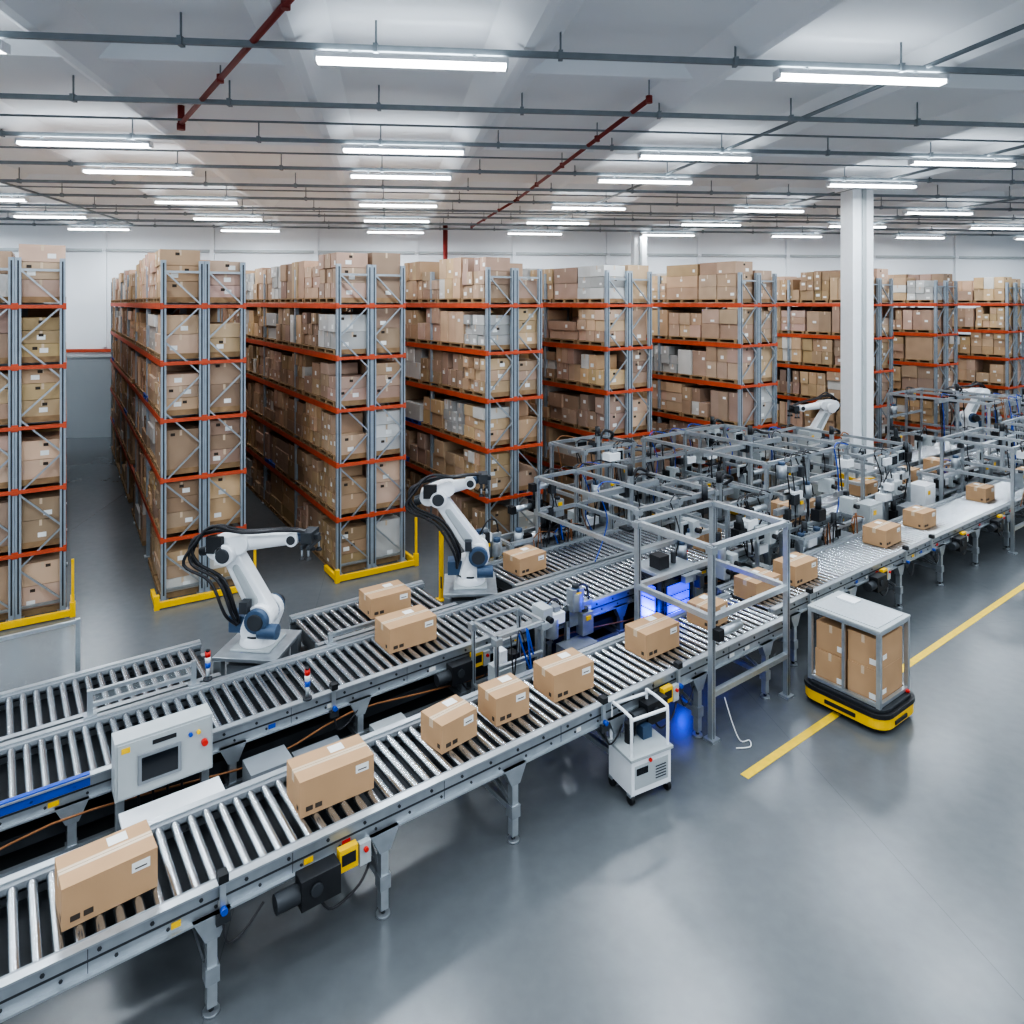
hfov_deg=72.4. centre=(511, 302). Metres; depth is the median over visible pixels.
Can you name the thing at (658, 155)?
ceiling light
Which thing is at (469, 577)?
robot
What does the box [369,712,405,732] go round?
base cabinet
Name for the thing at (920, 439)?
station
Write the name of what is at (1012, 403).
frame
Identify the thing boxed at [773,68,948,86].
ceiling light
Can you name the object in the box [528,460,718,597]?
frame
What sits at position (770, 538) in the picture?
station
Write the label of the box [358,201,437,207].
ceiling light
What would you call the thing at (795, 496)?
frame
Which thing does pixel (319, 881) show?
motor
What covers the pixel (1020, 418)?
frame
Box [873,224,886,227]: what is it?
ceiling light
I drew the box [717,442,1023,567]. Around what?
conveyor
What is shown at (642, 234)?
ceiling light
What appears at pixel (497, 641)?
frame
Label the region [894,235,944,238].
ceiling light
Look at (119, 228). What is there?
ceiling light
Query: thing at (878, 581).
motor
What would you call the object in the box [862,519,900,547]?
carton
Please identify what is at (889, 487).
station
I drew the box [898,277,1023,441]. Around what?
rack
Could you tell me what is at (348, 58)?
ceiling light
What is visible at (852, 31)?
ceiling
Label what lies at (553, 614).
station
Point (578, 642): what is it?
base cabinet
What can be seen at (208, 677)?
light
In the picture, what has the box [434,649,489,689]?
motor
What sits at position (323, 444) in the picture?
rack
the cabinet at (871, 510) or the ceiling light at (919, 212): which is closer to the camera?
the cabinet at (871, 510)
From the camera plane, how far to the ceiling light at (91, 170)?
14.10 m
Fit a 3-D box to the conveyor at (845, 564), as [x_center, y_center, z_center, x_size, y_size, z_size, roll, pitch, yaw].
[9.593,4.737,14.762,15.504,0.925,1.060,0,0,-37]
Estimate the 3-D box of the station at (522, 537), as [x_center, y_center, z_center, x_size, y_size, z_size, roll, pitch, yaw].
[0.507,4.290,12.554,1.790,1.820,0.740,0,0,-37]
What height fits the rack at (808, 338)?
6.242 m
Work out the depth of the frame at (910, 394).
19.83 m
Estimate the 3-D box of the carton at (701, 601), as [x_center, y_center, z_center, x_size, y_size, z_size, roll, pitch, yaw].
[2.636,4.159,9.450,0.424,0.272,0.363,0,0,-41]
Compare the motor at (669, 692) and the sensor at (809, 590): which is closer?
the motor at (669, 692)
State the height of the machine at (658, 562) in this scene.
1.580 m
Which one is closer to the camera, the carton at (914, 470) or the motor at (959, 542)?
the motor at (959, 542)
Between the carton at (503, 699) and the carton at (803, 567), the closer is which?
the carton at (503, 699)
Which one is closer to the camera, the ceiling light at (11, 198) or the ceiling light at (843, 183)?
the ceiling light at (843, 183)
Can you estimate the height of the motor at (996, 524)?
0.396 m
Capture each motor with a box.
[272,836,372,915]
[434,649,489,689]
[627,682,678,728]
[863,567,890,595]
[948,531,968,554]
[986,514,1004,535]
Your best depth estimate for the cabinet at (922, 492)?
15.37 m
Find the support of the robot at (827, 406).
on the floor
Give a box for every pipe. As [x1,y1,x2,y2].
[177,0,651,228]
[443,225,447,258]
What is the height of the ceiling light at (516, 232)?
0.140 m
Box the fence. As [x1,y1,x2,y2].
[0,618,79,671]
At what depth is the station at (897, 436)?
17.98 m
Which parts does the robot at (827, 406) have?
arm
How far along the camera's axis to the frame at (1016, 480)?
15.60 m
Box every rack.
[0,244,75,629]
[110,249,255,610]
[220,252,418,583]
[346,257,542,557]
[421,265,657,522]
[542,261,790,516]
[698,269,893,461]
[798,274,957,447]
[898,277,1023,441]
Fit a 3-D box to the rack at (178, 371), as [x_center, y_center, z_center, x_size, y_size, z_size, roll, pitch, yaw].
[-9.623,2.082,18.977,1.680,6.237,15.960,0,0,-33]
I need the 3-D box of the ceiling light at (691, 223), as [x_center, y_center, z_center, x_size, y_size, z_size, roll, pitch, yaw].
[6.725,-2.680,23.698,2.120,0.140,0.150,0,0,-6]
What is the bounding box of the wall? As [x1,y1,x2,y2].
[0,222,1023,355]
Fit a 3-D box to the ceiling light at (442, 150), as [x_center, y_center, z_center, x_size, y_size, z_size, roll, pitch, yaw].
[-1.883,-2.680,12.200,2.120,0.140,0.150,0,0,-6]
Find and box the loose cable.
[724,697,751,748]
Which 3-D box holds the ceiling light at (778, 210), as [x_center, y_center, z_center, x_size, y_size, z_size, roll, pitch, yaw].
[7.360,-2.680,20.098,2.120,0.140,0.150,0,0,-6]
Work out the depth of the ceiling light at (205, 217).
21.99 m
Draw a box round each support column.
[628,228,649,265]
[835,176,879,486]
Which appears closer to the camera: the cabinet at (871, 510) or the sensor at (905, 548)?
the sensor at (905, 548)
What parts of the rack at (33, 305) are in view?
guard rail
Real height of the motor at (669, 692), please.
0.396 m
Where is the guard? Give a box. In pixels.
[83,659,200,719]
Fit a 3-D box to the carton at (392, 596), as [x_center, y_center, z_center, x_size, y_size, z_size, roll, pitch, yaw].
[-1.788,4.159,9.846,0.604,0.272,0.423,0,0,-35]
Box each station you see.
[476,518,501,557]
[492,492,585,588]
[529,598,564,659]
[561,583,593,640]
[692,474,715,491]
[715,532,740,579]
[737,463,763,517]
[751,511,778,567]
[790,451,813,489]
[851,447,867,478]
[875,471,904,519]
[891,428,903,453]
[914,426,935,464]
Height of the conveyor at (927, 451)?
0.925 m
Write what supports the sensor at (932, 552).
attached to the conveyor at (845, 564)
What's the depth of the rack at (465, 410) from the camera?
15.37 m
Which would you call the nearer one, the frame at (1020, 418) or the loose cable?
the loose cable
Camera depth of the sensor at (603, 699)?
7.41 m
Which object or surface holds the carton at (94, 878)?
on the conveyor at (252, 828)
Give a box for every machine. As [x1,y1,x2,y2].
[631,551,692,617]
[777,495,864,556]
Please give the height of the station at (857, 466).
1.774 m
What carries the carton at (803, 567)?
on the conveyor at (845, 564)
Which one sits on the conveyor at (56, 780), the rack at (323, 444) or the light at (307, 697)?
the light at (307, 697)
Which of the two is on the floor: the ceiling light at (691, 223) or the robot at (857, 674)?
the robot at (857, 674)
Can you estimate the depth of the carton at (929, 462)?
17.85 m
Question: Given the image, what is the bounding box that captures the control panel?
[111,703,212,831]
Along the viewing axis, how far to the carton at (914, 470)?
16.79 m
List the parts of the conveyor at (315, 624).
conveyor side guard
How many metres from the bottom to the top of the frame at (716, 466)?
2.500 m
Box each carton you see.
[55,819,157,932]
[287,734,373,818]
[359,580,410,618]
[375,604,436,653]
[421,694,476,754]
[478,672,528,726]
[503,545,545,576]
[533,647,593,702]
[625,612,678,659]
[687,593,727,629]
[693,527,721,551]
[734,567,779,598]
[771,499,804,522]
[773,551,817,586]
[804,498,814,515]
[849,477,877,496]
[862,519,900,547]
[900,465,919,483]
[903,505,935,529]
[923,456,948,472]
[966,482,994,502]
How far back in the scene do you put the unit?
7.41 m
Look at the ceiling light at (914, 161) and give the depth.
13.24 m
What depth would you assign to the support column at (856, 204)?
17.24 m
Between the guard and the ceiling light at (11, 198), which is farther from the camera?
the ceiling light at (11, 198)
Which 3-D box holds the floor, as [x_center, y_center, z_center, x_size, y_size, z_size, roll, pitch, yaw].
[5.000,5.248,16.000,70.000,0.104,48.000,0,0,0]
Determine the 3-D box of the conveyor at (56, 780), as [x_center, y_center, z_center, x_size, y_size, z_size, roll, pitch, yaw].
[-1.347,4.732,8.818,13.324,0.935,1.121,0,0,-37]
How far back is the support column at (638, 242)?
27.35 m
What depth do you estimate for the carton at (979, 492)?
15.19 m
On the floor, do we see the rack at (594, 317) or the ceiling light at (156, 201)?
the rack at (594, 317)
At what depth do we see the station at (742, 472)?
15.15 m
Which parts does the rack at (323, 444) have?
guard rail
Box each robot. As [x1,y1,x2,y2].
[182,524,321,675]
[405,471,496,604]
[787,392,840,489]
[804,591,914,731]
[941,381,992,442]
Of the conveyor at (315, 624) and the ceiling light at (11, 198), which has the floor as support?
the conveyor at (315, 624)
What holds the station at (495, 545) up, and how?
on the floor
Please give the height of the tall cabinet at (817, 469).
1.900 m
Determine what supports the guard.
on the conveyor at (43, 705)
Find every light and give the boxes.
[0,40,10,54]
[0,196,28,201]
[13,213,88,218]
[14,136,153,148]
[67,226,130,230]
[81,166,194,175]
[154,198,238,204]
[192,215,263,220]
[203,649,211,681]
[220,228,280,231]
[303,666,311,701]
[313,51,508,71]
[341,144,464,154]
[349,171,451,179]
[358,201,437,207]
[363,217,429,222]
[367,229,423,233]
[507,231,561,234]
[525,220,588,224]
[551,204,625,209]
[596,176,692,184]
[637,151,752,161]
[641,233,694,236]
[680,221,741,225]
[732,207,804,212]
[770,234,822,237]
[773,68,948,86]
[825,180,917,188]
[827,223,840,227]
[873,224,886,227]
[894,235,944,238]
[903,209,973,214]
[908,157,1016,166]
[967,225,1023,229]
[1013,236,1023,239]
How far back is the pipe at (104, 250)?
28.69 m
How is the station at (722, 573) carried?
on the floor
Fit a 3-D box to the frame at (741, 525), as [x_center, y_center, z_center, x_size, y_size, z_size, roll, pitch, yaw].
[3.605,4.100,12.402,1.290,2.200,1.870,0,0,-36]
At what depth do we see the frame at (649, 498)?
15.46 m
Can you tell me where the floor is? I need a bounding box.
[0,418,1023,1023]
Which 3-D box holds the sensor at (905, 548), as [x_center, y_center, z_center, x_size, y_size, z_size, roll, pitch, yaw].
[6.882,4.427,12.097,0.355,0.495,0.120,0,0,-36]
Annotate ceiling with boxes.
[0,0,1023,234]
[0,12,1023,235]
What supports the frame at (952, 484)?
on the floor
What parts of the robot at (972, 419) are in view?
arm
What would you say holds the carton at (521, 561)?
on the conveyor at (577, 553)
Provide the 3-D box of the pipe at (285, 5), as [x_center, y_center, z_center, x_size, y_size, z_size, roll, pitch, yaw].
[-1.659,-2.910,15.200,7.212,0.380,21.694,0,0,0]
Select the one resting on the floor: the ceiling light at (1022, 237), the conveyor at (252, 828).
the conveyor at (252, 828)
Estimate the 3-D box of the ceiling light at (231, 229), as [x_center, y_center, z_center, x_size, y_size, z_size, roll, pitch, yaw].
[-9.573,-2.680,25.651,2.120,0.140,0.150,0,0,-6]
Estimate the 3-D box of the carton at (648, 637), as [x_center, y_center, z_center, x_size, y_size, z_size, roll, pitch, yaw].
[1.749,4.144,8.732,0.604,0.302,0.363,0,0,-36]
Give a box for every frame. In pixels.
[468,606,548,692]
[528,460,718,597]
[548,426,635,535]
[602,442,691,525]
[632,500,793,744]
[641,424,853,563]
[656,472,772,582]
[671,416,744,524]
[745,424,911,520]
[885,384,1021,476]
[916,450,991,501]
[938,423,1023,554]
[980,388,1023,465]
[999,413,1023,476]
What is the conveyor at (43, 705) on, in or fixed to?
on the floor
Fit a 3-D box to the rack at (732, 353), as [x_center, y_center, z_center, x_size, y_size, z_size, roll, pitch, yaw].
[3.242,2.083,22.074,1.680,6.234,11.560,0,0,-33]
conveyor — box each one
[0,544,754,877]
[0,592,791,1022]
[0,639,220,742]
[289,576,475,651]
[487,522,675,592]
[716,475,1023,666]
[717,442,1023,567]
[873,440,973,477]
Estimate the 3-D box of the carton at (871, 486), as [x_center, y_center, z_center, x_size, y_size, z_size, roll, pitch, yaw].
[7.892,4.144,15.728,0.503,0.302,0.403,0,0,-36]
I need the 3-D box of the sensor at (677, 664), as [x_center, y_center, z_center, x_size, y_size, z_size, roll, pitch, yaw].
[2.047,4.427,8.208,0.355,0.495,0.120,0,0,-37]
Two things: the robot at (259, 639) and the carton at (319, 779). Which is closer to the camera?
the carton at (319, 779)
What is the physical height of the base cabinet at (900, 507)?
0.900 m
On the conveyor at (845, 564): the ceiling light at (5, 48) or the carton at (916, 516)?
the carton at (916, 516)
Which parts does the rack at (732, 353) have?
guard rail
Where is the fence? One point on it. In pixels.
(76, 621)
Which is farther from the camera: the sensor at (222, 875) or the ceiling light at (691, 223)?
the ceiling light at (691, 223)
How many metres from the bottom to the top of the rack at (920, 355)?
6.228 m
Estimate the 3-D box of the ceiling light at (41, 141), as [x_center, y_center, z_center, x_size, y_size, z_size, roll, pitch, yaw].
[-7.105,-2.680,11.651,2.120,0.140,0.151,0,0,-6]
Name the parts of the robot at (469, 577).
arm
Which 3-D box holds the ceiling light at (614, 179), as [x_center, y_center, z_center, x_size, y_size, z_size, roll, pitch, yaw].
[2.897,-2.680,15.249,2.120,0.140,0.150,0,0,-6]
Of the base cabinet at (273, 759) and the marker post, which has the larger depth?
the marker post
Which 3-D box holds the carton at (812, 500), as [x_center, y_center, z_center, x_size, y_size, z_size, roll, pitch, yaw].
[5.963,4.144,14.300,0.404,0.302,0.403,0,0,-36]
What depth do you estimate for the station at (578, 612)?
9.56 m
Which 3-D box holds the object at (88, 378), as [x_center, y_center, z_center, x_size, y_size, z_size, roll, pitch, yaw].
[3.979,3.490,29.511,56.000,3.420,0.120,0,0,-7]
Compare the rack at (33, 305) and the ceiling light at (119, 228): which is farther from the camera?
the ceiling light at (119, 228)
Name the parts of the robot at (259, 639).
arm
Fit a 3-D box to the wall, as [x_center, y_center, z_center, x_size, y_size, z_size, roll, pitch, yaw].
[4.947,1.050,29.840,70.001,8.300,0.306,0,0,-7]
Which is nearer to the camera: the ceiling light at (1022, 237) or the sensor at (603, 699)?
the sensor at (603, 699)
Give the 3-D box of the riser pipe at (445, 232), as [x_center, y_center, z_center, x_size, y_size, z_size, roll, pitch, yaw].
[-2.600,1.050,27.300,0.500,8.300,0.400,0,0,0]
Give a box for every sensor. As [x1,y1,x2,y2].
[216,866,263,943]
[329,681,357,729]
[598,694,622,744]
[673,660,694,705]
[806,587,819,622]
[902,545,913,575]
[928,534,938,562]
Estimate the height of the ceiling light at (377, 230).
0.140 m
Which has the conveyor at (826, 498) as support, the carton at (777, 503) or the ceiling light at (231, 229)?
the carton at (777, 503)
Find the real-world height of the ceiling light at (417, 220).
0.140 m
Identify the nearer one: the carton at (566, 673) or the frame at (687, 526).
the carton at (566, 673)
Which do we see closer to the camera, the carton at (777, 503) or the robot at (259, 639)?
the robot at (259, 639)
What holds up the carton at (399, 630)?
on the conveyor at (56, 780)
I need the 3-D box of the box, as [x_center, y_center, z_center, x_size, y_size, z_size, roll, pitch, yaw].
[-0.059,4.445,8.603,0.400,0.450,0.260,0,0,-37]
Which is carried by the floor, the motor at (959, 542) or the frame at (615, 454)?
the frame at (615, 454)
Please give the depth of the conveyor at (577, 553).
11.96 m
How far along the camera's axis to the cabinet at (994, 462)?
17.63 m
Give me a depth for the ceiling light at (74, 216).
21.43 m
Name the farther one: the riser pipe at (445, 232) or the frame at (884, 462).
the riser pipe at (445, 232)
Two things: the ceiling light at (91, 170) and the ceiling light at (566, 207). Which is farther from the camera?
the ceiling light at (566, 207)
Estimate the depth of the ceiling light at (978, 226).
24.73 m
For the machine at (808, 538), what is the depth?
12.57 m
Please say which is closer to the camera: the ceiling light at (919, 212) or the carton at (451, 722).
the carton at (451, 722)
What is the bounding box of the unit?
[607,688,672,804]
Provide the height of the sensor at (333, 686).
0.495 m
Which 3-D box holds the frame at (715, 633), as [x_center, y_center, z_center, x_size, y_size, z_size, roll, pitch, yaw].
[2.654,4.040,9.257,1.700,2.320,1.415,0,0,-37]
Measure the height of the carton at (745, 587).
0.282 m
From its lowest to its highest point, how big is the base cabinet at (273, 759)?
0.620 m
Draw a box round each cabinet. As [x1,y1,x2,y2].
[118,776,224,829]
[242,744,292,782]
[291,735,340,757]
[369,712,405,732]
[556,635,597,652]
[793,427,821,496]
[855,498,882,532]
[896,502,921,516]
[911,480,934,506]
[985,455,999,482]
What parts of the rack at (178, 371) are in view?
guard rail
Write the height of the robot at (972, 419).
2.687 m
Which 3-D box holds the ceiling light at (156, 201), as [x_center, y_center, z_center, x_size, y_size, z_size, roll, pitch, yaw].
[-8.304,-2.680,18.451,2.120,0.140,0.150,0,0,-6]
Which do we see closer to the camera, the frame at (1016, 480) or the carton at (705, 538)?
the carton at (705, 538)
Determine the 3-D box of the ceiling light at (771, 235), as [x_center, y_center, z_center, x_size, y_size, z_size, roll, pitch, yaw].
[11.312,-2.680,27.846,2.120,0.140,0.150,0,0,-6]
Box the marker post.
[436,531,443,601]
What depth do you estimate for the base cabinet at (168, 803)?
6.31 m
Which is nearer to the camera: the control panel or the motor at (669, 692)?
the control panel

